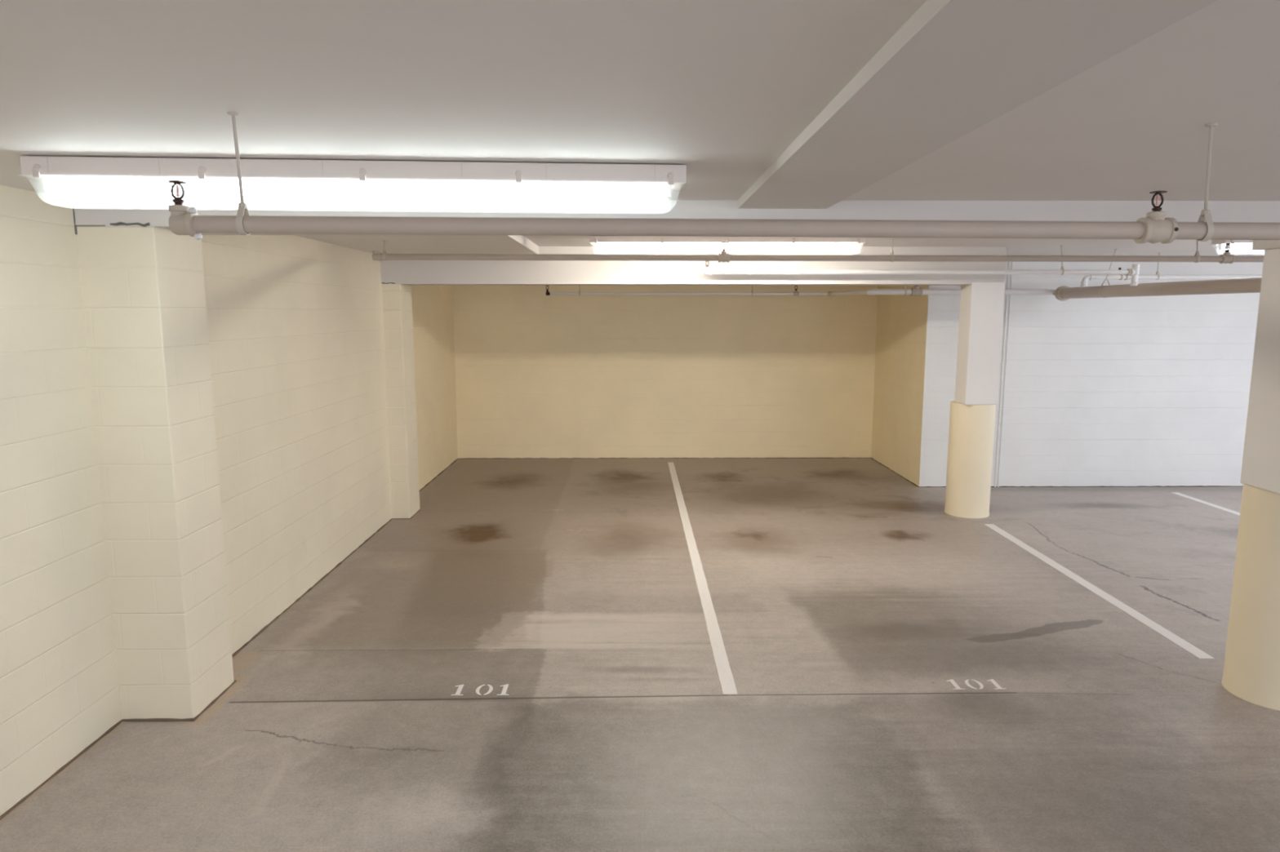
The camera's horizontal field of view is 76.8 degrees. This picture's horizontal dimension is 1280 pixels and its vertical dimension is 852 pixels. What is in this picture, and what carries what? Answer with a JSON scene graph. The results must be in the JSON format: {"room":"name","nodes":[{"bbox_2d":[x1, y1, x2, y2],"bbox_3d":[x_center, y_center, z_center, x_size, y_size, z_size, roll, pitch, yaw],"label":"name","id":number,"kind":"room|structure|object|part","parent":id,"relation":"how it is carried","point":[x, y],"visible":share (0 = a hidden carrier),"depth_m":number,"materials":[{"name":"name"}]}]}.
{"room":"parking garage","nodes":[
{"label":"parking garage","id":0,"kind":"room"},
{"bbox_2d":[75,226,234,719],"bbox_3d":[-2.651,0.270,4.438,0.437,2.629,0.455,0,8,-1],"label":"column","id":1,"kind":"structure","parent":0,"point":[144,295],"depth_m":4.26,"materials":[{"name":"beige paint"}]},
{"bbox_2d":[0,185,391,816],"bbox_3d":[-2.836,0.480,1.902,0.465,2.920,14.088,0,8,-1],"label":"wall","id":2,"kind":"structure","parent":0,"point":[295,323],"depth_m":4.97,"materials":[{"name":"beige paint"}]},
{"bbox_2d":[72,203,150,235],"bbox_3d":[-2.628,-1.063,4.239,0.391,0.153,0.467,0,8,-1],"label":"trim","id":3,"kind":"structure","parent":2,"relation":"attached to","point":[118,223],"depth_m":4.02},
{"bbox_2d":[0,458,457,820],"bbox_3d":[-2.651,1.234,7.010,0.412,0.024,10.590,0,8,-1],"label":"baseboard","id":4,"kind":"structure","parent":2,"relation":"attached to","point":[155,720],"depth_m":4.39,"materials":[{"name":"beige paint"}]},
{"bbox_2d":[381,284,419,518],"bbox_3d":[-2.623,-0.273,8.710,0.295,2.512,0.420,0,8,-1],"label":"column","id":5,"kind":"structure","parent":0,"point":[397,302],"depth_m":8.55,"materials":[{"name":"beige paint"}]},
{"bbox_2d":[411,285,457,489],"bbox_3d":[-2.951,-0.740,10.566,0.405,2.920,3.412,0,8,-1],"label":"wall","id":6,"kind":"structure","parent":0,"point":[433,320],"depth_m":10.81,"materials":[{"name":"yellow paint"}]},
{"bbox_2d":[0,457,1279,851],"bbox_3d":[4.440,1.752,3.876,15.050,0.150,17.500,0,8,-1],"label":"floor","id":7,"kind":"structure","parent":0,"point":[846,597],"depth_m":4.73,"materials":[{"name":"concrete"}]},
{"bbox_2d":[450,684,509,695],"bbox_3d":[-0.929,1.552,4.751,0.338,0.002,0.135,0,8,-1],"label":"number","id":8,"kind":"object","parent":7,"relation":"on","point":[460,686],"visible":1,"depth_m":4.74,"materials":[{"name":"white paint"}]},
{"bbox_2d":[667,462,737,694],"bbox_3d":[0.489,1.049,8.326,0.087,0.002,7.333,0,8,-1],"label":"parking line","id":9,"kind":"object","parent":7,"relation":"on","point":[726,680],"visible":1,"depth_m":6.17,"materials":[{"name":"white paint"}]},
{"bbox_2d":[944,282,1004,518],"bbox_3d":[3.615,-0.278,8.758,0.462,2.510,0.462,0,8,-1],"label":"column","id":10,"kind":"structure","parent":7,"relation":"on","point":[972,411],"depth_m":8.58,"materials":[{"name":"white paint"}]},
{"bbox_2d":[946,679,1005,689],"bbox_3d":[2.003,1.542,4.821,0.317,0.002,0.128,0,8,-1],"label":"number","id":11,"kind":"object","parent":7,"relation":"on","point":[952,681],"visible":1,"depth_m":4.82,"materials":[{"name":"white paint"}]},
{"bbox_2d":[984,524,1214,658],"bbox_3d":[3.648,1.261,6.821,0.098,0.002,3.317,0,8,0],"label":"parking line","id":12,"kind":"object","parent":7,"relation":"on","point":[1166,633],"visible":1,"depth_m":6.24,"materials":[{"name":"white paint"}]},
{"bbox_2d":[1170,492,1239,515],"bbox_3d":[6.612,1.131,7.739,0.093,0.002,4.480,0,8,-1],"label":"parking line","id":13,"kind":"object","parent":7,"relation":"on","point":[1175,493],"visible":0.66,"depth_m":9.39,"materials":[{"name":"white paint"}]},
{"bbox_2d":[1221,248,1279,711],"bbox_3d":[3.684,0.255,4.522,0.500,2.635,0.493,0,8,-1],"label":"column","id":14,"kind":"structure","parent":7,"relation":"on","point":[1251,666],"depth_m":4.50,"materials":[{"name":"white paint"}]},
{"bbox_2d":[0,0,1279,256],"bbox_3d":[4.440,-1.221,3.457,15.050,0.345,17.500,0,8,-1],"label":"ceiling","id":15,"kind":"structure","parent":0,"point":[720,90],"depth_m":2.09,"materials":[{"name":"paint"}]},
{"bbox_2d":[19,155,686,201],"bbox_3d":[-1.021,-0.903,3.049,2.409,0.164,0.208,-1,8,-4],"label":"ceiling light","id":16,"kind":"object","parent":15,"relation":"attached to","point":[65,175],"visible":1,"depth_m":2.98,"materials":[{"name":"plastic"}]},
{"bbox_2d":[71,199,1279,235],"bbox_3d":[4.457,-1.169,4.304,15.000,0.265,0.462,0,8,-1],"label":"ceiling beam","id":17,"kind":"structure","parent":15,"relation":"attached to","point":[157,213],"depth_m":4.04,"materials":[{"name":"paint"}]},
{"bbox_2d":[1251,240,1279,249],"bbox_3d":[7.662,-1.002,4.305,8.590,0.105,0.345,0,8,-1],"label":"ceiling beam","id":18,"kind":"structure","parent":17,"relation":"attached to","point":[1256,244],"depth_m":4.35,"materials":[{"name":"paint"}]},
{"bbox_2d":[380,246,1006,285],"bbox_3d":[0.449,-1.695,8.527,6.668,0.400,0.410,0,8,-1],"label":"ceiling beam","id":19,"kind":"structure","parent":15,"relation":"attached to","point":[411,273],"depth_m":8.33,"materials":[{"name":"paint"}]},
{"bbox_2d":[167,111,1279,244],"bbox_3d":[1.812,-0.713,2.375,6.329,0.364,0.146,0,8,-1],"label":"pipe","id":20,"kind":"object","parent":15,"relation":"hanging from","point":[183,220],"visible":1,"depth_m":2.33,"materials":[{"name":"metal"}]},
{"bbox_3d":[-1.327,-0.674,2.316,0.007,0.034,0.008,0,8,-1],"label":"glass bulb","id":21,"kind":"part","parent":20,"relation":"part of","materials":[{"name":"brown"}]},
{"bbox_3d":[1.504,-0.657,2.346,0.006,0.031,0.007,0,8,-1],"label":"glass bulb","id":22,"kind":"part","parent":20,"relation":"part of","materials":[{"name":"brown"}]},
{"bbox_2d":[589,235,866,249],"bbox_3d":[0.773,-1.613,7.204,2.464,0.146,0.208,0,8,-1],"label":"ceiling light","id":23,"kind":"object","parent":15,"relation":"attached to","point":[600,242],"visible":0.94,"depth_m":7.12,"materials":[{"name":"plastic"}]},
{"bbox_2d":[546,285,1055,296],"bbox_3d":[1.969,-1.894,10.357,6.395,0.476,0.923,2,8,13],"label":"pipe","id":24,"kind":"object","parent":15,"relation":"hanging from","point":[916,291],"visible":0.73,"depth_m":9.89,"materials":[{"name":"grey metal"}]},
{"bbox_2d":[372,237,1263,263],"bbox_3d":[3.164,-1.490,6.729,10.737,0.270,0.154,0,8,-1],"label":"pipe","id":25,"kind":"object","parent":15,"relation":"hanging from","point":[1226,258],"visible":0.96,"depth_m":6.67,"materials":[{"name":"metal"}]},
{"bbox_2d":[704,245,1131,275],"bbox_3d":[2.803,-1.670,8.140,4.303,0.303,0.101,0,8,-1],"label":"pipe","id":26,"kind":"object","parent":15,"relation":"hanging from","point":[708,272],"visible":0.91,"depth_m":8.12,"materials":[{"name":"white metal"}]},
{"bbox_2d":[737,0,1217,208],"bbox_3d":[0.758,-0.467,-0.588,0.445,0.061,9.350,0,8,-1],"label":"ceiling beam","id":27,"kind":"structure","parent":15,"relation":"attached to","point":[954,68],"depth_m":1.79,"materials":[{"name":"paint"}]},
{"bbox_2d":[1053,248,1262,301],"bbox_3d":[5.097,-1.227,5.816,0.230,0.534,7.760,0,8,-1],"label":"pipe","id":28,"kind":"object","parent":15,"relation":"hanging from","point":[1244,285],"visible":1,"depth_m":7.88,"materials":[{"name":"metal"}]},
{"bbox_2d":[1095,253,1262,279],"bbox_3d":[7.045,-1.815,9.186,3.727,0.306,0.068,0,8,-1],"label":"pipe","id":29,"kind":"object","parent":15,"relation":"hanging from","point":[1157,276],"visible":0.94,"depth_m":9.17,"materials":[{"name":"white metal"}]},
{"bbox_2d":[1211,240,1253,249],"bbox_3d":[6.408,-1.620,7.258,2.464,0.146,0.208,0,8,-1],"label":"ceiling light","id":30,"kind":"object","parent":15,"relation":"attached to","point":[1236,244],"visible":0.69,"depth_m":7.20,"materials":[{"name":"plastic"}]},
{"bbox_2d":[1218,244,1223,249],"bbox_3d":[5.249,-1.616,7.290,0.020,0.049,0.028,0,8,-1],"label":"socket","id":31,"kind":"object","parent":30,"relation":"attached to","point":[1221,246],"depth_m":7.28,"materials":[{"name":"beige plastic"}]},
{"bbox_2d":[452,285,878,458],"bbox_3d":[0.508,-0.968,12.185,6.545,2.920,0.210,0,8,-1],"label":"wall","id":32,"kind":"structure","parent":0,"point":[538,375],"depth_m":12.10,"materials":[{"name":"yellow paint"}]},
{"bbox_2d":[463,457,1243,487],"bbox_3d":[4.569,0.630,11.298,14.645,0.022,2.095,0,8,-1],"label":"baseboard","id":33,"kind":"structure","parent":32,"relation":"attached to","point":[819,457],"depth_m":12.25,"materials":[{"name":"beige paint"}]},
{"bbox_2d":[871,285,928,486],"bbox_3d":[3.663,-0.818,11.121,0.255,2.920,2.119,0,8,-1],"label":"wall","id":34,"kind":"structure","parent":0,"point":[901,319],"depth_m":10.98,"materials":[{"name":"yellow paint"}]},
{"bbox_2d":[919,262,1263,486],"bbox_3d":[7.724,-0.694,10.239,8.352,2.920,0.280,0,8,-1],"label":"wall","id":35,"kind":"structure","parent":0,"point":[1134,391],"depth_m":10.10,"materials":[{"name":"white paint"}]},
{"bbox_2d":[994,262,1013,487],"bbox_3d":[4.535,-0.645,10.071,0.052,2.870,0.025,0,8,-1],"label":"trim","id":36,"kind":"structure","parent":35,"relation":"attached to","point":[1007,285],"depth_m":10.07,"materials":[{"name":"white paint"}]}
]}

